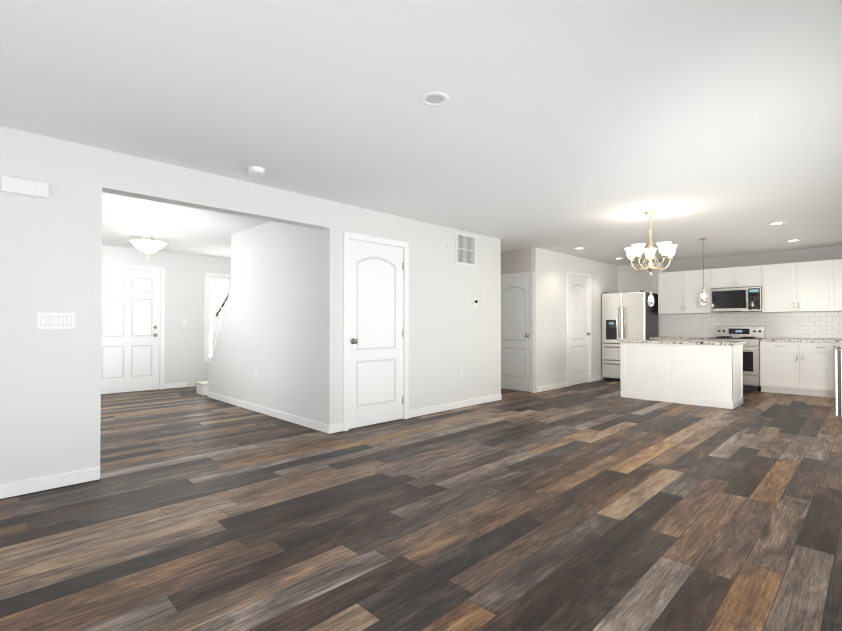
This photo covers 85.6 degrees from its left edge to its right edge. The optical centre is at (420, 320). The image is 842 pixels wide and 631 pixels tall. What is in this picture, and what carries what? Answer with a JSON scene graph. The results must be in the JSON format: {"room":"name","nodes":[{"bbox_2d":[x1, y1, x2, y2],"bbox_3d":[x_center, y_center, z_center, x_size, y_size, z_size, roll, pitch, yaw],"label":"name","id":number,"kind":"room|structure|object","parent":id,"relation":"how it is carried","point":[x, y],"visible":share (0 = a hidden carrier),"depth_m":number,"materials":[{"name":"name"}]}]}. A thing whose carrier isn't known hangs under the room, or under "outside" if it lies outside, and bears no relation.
{"room":"empty living room","nodes":[
{"label":"empty living room","id":0,"kind":"room"},
{"bbox_2d":[182,319,186,325],"bbox_3d":[-4.304,0.046,8.277,0.070,0.117,0.011,1,-1,-45],"label":"light switch","id":1,"kind":"object","parent":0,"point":[184,322],"visible":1,"depth_m":8.28,"materials":[{"name":"white plastic"}]},
{"bbox_2d":[0,126,619,484],"bbox_3d":[-0.205,-0.024,5.599,12.600,2.440,0.150,1,-1,-45],"label":"wall","id":2,"kind":"structure","parent":0,"point":[282,324],"depth_m":4.94,"materials":[{"name":"white paint"}]},
{"bbox_2d":[0,175,49,197],"bbox_3d":[-2.647,-0.891,3.044,0.250,0.110,0.046,1,-1,-45],"label":"door chime","id":3,"kind":"object","parent":2,"relation":"attached to","point":[22,186],"visible":1,"depth_m":3.02,"materials":[{"name":"white plastic"}]},
{"bbox_2d":[0,467,99,499],"bbox_3d":[-3.443,1.113,2.255,3.070,0.095,0.014,1,-1,-45],"label":"baseboard","id":4,"kind":"structure","parent":2,"relation":"attached to","point":[25,487],"depth_m":3.12,"materials":[{"name":"white wood"}]},
{"bbox_2d":[37,312,74,328],"bbox_3d":[-2.539,0.003,3.165,0.202,0.112,0.013,1,-1,-45],"label":"switch plate","id":5,"kind":"object","parent":2,"relation":"attached to","point":[51,320],"visible":1,"depth_m":3.16,"materials":[{"name":"white plastic"}]},
{"bbox_2d":[207,391,331,433],"bbox_3d":[-2.149,1.153,5.929,0.014,0.095,3.404,1,-1,-45],"label":"baseboard","id":6,"kind":"structure","parent":2,"relation":"attached to","point":[321,427],"depth_m":5.54,"materials":[{"name":"white wood"}]},
{"bbox_2d":[349,239,402,428],"bbox_3d":[-0.494,0.154,5.199,0.808,2.061,0.097,1,-1,-45],"label":"closet door","id":7,"kind":"structure","parent":2,"relation":"in","point":[375,333],"depth_m":5.19,"materials":[{"name":"white wood"}]},
{"bbox_2d":[343,231,408,430],"bbox_3d":[-0.508,0.122,5.214,0.950,2.140,0.066,1,-1,-45],"label":"door frame","id":8,"kind":"structure","parent":2,"relation":"attached to","point":[369,239],"depth_m":5.08,"materials":[{"name":"white wood"}]},
{"bbox_2d":[409,394,501,417],"bbox_3d":[0.530,1.156,6.201,1.930,0.095,0.014,1,-1,-45],"label":"baseboard","id":9,"kind":"structure","parent":2,"relation":"attached to","point":[466,403],"depth_m":6.10,"materials":[{"name":"white wood"}]},
{"bbox_2d":[455,232,475,265],"bbox_3d":[0.628,-0.981,6.324,0.450,0.430,0.011,1,-1,-45],"label":"air vent","id":10,"kind":"object","parent":2,"relation":"in","point":[465,249],"visible":1,"depth_m":6.31,"materials":[{"name":"white plastic"}]},
{"bbox_2d":[472,298,477,306],"bbox_3d":[0.773,-0.254,6.448,0.120,0.120,0.028,1,-1,-45],"label":"thermostat","id":11,"kind":"object","parent":2,"relation":"attached to","point":[474,301],"visible":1,"depth_m":6.43,"materials":[{"name":"white plastic"}]},
{"bbox_2d":[536,382,567,392],"bbox_3d":[2.304,1.175,7.963,1.070,0.095,0.014,1,-1,-45],"label":"baseboard","id":12,"kind":"structure","parent":2,"relation":"attached to","point":[565,384],"depth_m":7.92,"materials":[{"name":"white wood"}]},
{"bbox_2d":[567,271,591,386],"bbox_3d":[3.021,0.160,8.720,1.000,2.140,0.066,1,-1,-45],"label":"door frame","id":13,"kind":"structure","parent":2,"relation":"attached to","point":[568,272],"depth_m":8.92,"materials":[{"name":"white wood"}]},
{"bbox_2d":[569,275,590,385],"bbox_3d":[3.036,0.192,8.706,0.858,2.061,0.097,1,-1,-45],"label":"pantry door","id":14,"kind":"structure","parent":2,"relation":"in","point":[579,333],"depth_m":8.72,"materials":[{"name":"white wood"}]},
{"bbox_2d":[592,376,600,381],"bbox_3d":[3.545,1.188,9.196,0.430,0.095,0.014,1,-1,-45],"label":"baseboard","id":15,"kind":"structure","parent":2,"relation":"attached to","point":[597,378],"depth_m":9.19,"materials":[{"name":"white wood"}]},
{"bbox_2d":[0,379,841,630],"bbox_3d":[-0.240,1.239,5.790,13.000,0.080,9.850,1,-1,-45],"label":"floor","id":16,"kind":"structure","parent":0,"point":[602,505],"depth_m":2.62,"materials":[{"name":"brown wood"}]},
{"bbox_2d":[196,293,228,394],"bbox_3d":[-2.439,-0.064,7.006,1.068,2.552,2.635,1,-1,-45],"label":"staircase","id":17,"kind":"structure","parent":16,"relation":"on","point":[202,388],"depth_m":7.47,"materials":[{"name":"white"}]},
{"bbox_2d":[602,290,658,380],"bbox_3d":[4.279,0.334,9.324,0.861,1.805,0.840,1,-1,-45],"label":"refrigerator","id":18,"kind":"object","parent":16,"relation":"on","point":[629,315],"visible":0.67,"depth_m":9.12,"materials":[{"name":"grey metal"}]},
{"bbox_2d":[620,343,744,408],"bbox_3d":[3.912,0.780,6.887,0.669,0.862,1.494,1,-1,-45],"label":"kitchen island","id":19,"kind":"object","parent":16,"relation":"on","point":[701,373],"depth_m":6.55,"materials":[{"name":"white wood"}]},
{"bbox_2d":[617,339,740,346],"bbox_3d":[3.905,0.330,6.892,0.720,0.038,1.565,1,-1,-45],"label":"island countertop","id":20,"kind":"structure","parent":19,"relation":"on","point":[711,343],"depth_m":6.55,"materials":[{"name":"beige stone"}]},
{"bbox_2d":[707,326,764,391],"bbox_3d":[5.645,0.668,8.153,0.705,1.112,0.762,1,-1,-45],"label":"range","id":21,"kind":"object","parent":16,"relation":"on","point":[751,336],"visible":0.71,"depth_m":7.83,"materials":[{"name":"silver metal"}]},
{"bbox_2d":[759,340,841,397],"bbox_3d":[6.317,0.787,7.538,0.617,0.862,1.040,1,-1,-45],"label":"base cabinet","id":22,"kind":"object","parent":16,"relation":"on","point":[810,367],"depth_m":7.34,"materials":[{"name":"white wood"}]},
{"bbox_2d":[650,336,712,339],"bbox_3d":[5.056,0.350,8.804,0.628,0.038,0.976,1,-1,-45],"label":"countertop","id":23,"kind":"structure","parent":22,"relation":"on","point":[660,338],"depth_m":8.60,"materials":[{"name":"beige stone"}]},
{"bbox_2d":[834,344,841,347],"bbox_3d":[6.065,0.320,5.972,3.188,0.038,0.794,1,-1,-45],"label":"countertop","id":24,"kind":"structure","parent":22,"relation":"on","point":[835,345],"depth_m":5.18,"materials":[{"name":"beige stone"}]},
{"bbox_2d":[834,348,841,416],"bbox_3d":[5.157,0.760,5.057,0.584,0.862,0.783,1,-1,-45],"label":"dishwasher","id":25,"kind":"object","parent":16,"relation":"on","point":[837,351],"depth_m":5.11,"materials":[{"name":"silver metal"}]},
{"bbox_2d":[0,0,841,265],"bbox_3d":[-0.240,-1.281,5.818,13.000,0.080,9.850,1,-1,-45],"label":"ceiling","id":26,"kind":"structure","parent":0,"point":[597,129],"depth_m":2.75,"materials":[{"name":"white paint"}]},
{"bbox_2d":[129,232,166,258],"bbox_3d":[-3.855,-1.049,6.432,0.464,0.370,0.464,1,-1,-45],"label":"light","id":27,"kind":"object","parent":26,"relation":"attached to","point":[148,247],"visible":1,"depth_m":6.33,"materials":[{"name":"white glass"}]},
{"bbox_2d":[248,166,264,175],"bbox_3d":[-1.374,-1.239,3.795,0.135,0.048,0.135,1,-1,-45],"label":"smoke detector","id":28,"kind":"object","parent":26,"relation":"attached to","point":[256,171],"visible":1,"depth_m":3.75,"materials":[{"name":"white plastic"}]},
{"bbox_2d":[420,91,448,106],"bbox_3d":[0.078,-1.270,2.617,0.168,0.010,0.168,1,-1,-45],"label":"recessed light","id":29,"kind":"object","parent":26,"relation":"in","point":[434,98],"visible":1,"depth_m":2.61,"materials":[{"name":"white plastic"}]},
{"bbox_2d":[624,211,677,275],"bbox_3d":[2.639,-0.877,5.267,0.561,0.740,0.545,1,-1,-45],"label":"chandelier","id":30,"kind":"object","parent":26,"relation":"hanging from","point":[666,248],"visible":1,"depth_m":5.22,"materials":[{"name":"beige metal"}]},
{"bbox_2d":[647,244,654,305],"bbox_3d":[3.722,-0.724,7.358,0.116,1.000,0.116,1,-1,-45],"label":"pendant light","id":31,"kind":"object","parent":26,"relation":"hanging from","point":[651,301],"visible":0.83,"depth_m":7.32,"materials":[{"name":"glass"}]},
{"bbox_2d":[699,238,707,304],"bbox_3d":[4.243,-0.730,6.833,0.116,1.000,0.116,1,-1,-45],"label":"pendant light","id":32,"kind":"object","parent":26,"relation":"hanging from","point":[703,299],"visible":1,"depth_m":6.81,"materials":[{"name":"glass"}]},
{"bbox_2d":[767,222,785,224],"bbox_3d":[4.551,-1.236,5.819,0.187,0.009,0.187,-1,-1,39],"label":"recessed light","id":33,"kind":"object","parent":26,"relation":"in","point":[777,223],"depth_m":5.81,"materials":[{"name":"white plastic"}]},
{"bbox_2d":[786,239,800,241],"bbox_3d":[5.721,-1.223,6.982,0.187,0.009,0.187,-1,-1,39],"label":"recessed light","id":34,"kind":"object","parent":26,"relation":"in","point":[792,240],"depth_m":6.98,"materials":[{"name":"white plastic"}]},
{"bbox_2d":[504,248,527,391],"bbox_3d":[1.359,0.005,8.252,0.120,2.440,1.370,1,-1,-45],"label":"wall","id":35,"kind":"structure","parent":0,"point":[515,261],"depth_m":7.88,"materials":[{"name":"white paint"}]},
{"bbox_2d":[101,267,159,393],"bbox_3d":[-4.934,0.175,7.654,0.968,2.071,0.097,1,-1,-45],"label":"front door","id":36,"kind":"structure","parent":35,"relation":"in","point":[130,329],"depth_m":7.68,"materials":[{"name":"white wood"}]},
{"bbox_2d":[102,263,164,389],"bbox_3d":[-4.948,0.144,7.669,1.110,2.150,0.066,1,-1,-45],"label":"door frame","id":37,"kind":"structure","parent":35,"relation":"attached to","point":[107,265],"depth_m":8.00,"materials":[{"name":"white wood"}]},
{"bbox_2d":[164,382,186,388],"bbox_3d":[-4.406,1.177,8.162,0.370,0.095,0.014,1,-1,-45],"label":"baseboard","id":38,"kind":"structure","parent":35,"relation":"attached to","point":[184,384],"depth_m":8.15,"materials":[{"name":"white wood"}]},
{"bbox_2d":[203,273,230,362],"bbox_3d":[-3.882,-0.040,8.733,0.580,1.700,0.120,1,-1,-45],"label":"window","id":39,"kind":"structure","parent":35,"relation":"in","point":[216,289],"depth_m":8.66,"materials":[{"name":"white"}]},
{"bbox_2d":[501,276,530,391],"bbox_3d":[1.603,0.236,7.914,0.097,1.956,0.708,1,-1,-45],"label":"hall door","id":40,"kind":"structure","parent":35,"relation":"in","point":[515,333],"depth_m":7.89,"materials":[{"name":"white wood"}]},
{"bbox_2d":[501,271,534,392],"bbox_3d":[1.618,0.204,7.929,0.066,2.035,0.850,1,-1,-45],"label":"door frame","id":41,"kind":"structure","parent":35,"relation":"attached to","point":[523,274],"depth_m":7.63,"materials":[{"name":"white wood"}]},
{"bbox_2d":[620,245,841,338],"bbox_3d":[5.898,0.008,8.505,0.124,2.440,4.630,1,-1,-45],"label":"wall","id":42,"kind":"structure","parent":0,"point":[631,280],"depth_m":8.65,"materials":[{"name":"white paint"}]},
{"bbox_2d":[658,269,714,313],"bbox_3d":[5.183,-0.538,8.893,0.350,0.820,0.911,1,-1,-45],"label":"upper cabinet","id":43,"kind":"object","parent":42,"relation":"attached to","point":[679,292],"depth_m":8.78,"materials":[{"name":"white wood"}]},
{"bbox_2d":[710,265,761,288],"bbox_3d":[5.776,-0.772,8.299,0.350,0.365,0.768,1,-1,-45],"label":"upper cabinet","id":44,"kind":"object","parent":42,"relation":"attached to","point":[732,277],"depth_m":8.16,"materials":[{"name":"white wood"}]},
{"bbox_2d":[710,286,761,312],"bbox_3d":[5.739,-0.365,8.257,0.453,0.436,0.764,1,-1,-45],"label":"over-the-range microwave","id":45,"kind":"object","parent":44,"relation":"attached to","point":[743,299],"visible":0.9,"depth_m":8.12,"materials":[{"name":"silver metal"}]},
{"bbox_2d":[660,312,841,337],"bbox_3d":[6.214,0.084,8.098,0.008,0.430,3.610,1,-1,-45],"label":"tile backsplash","id":46,"kind":"structure","parent":42,"relation":"attached to","point":[811,324],"depth_m":8.12,"materials":[{"name":"white tile"}]},
{"bbox_2d":[762,260,829,312],"bbox_3d":[6.396,-0.551,7.673,0.350,0.820,0.987,1,-1,-45],"label":"upper cabinet","id":47,"kind":"object","parent":42,"relation":"attached to","point":[812,286],"depth_m":7.59,"materials":[{"name":"white wood"}]},
{"bbox_2d":[826,259,841,310],"bbox_3d":[7.011,-0.558,7.054,0.350,0.820,0.988,1,-1,-45],"label":"upper cabinet","id":48,"kind":"object","parent":42,"relation":"attached to","point":[833,268],"depth_m":7.24,"materials":[{"name":"white wood"}]}
]}

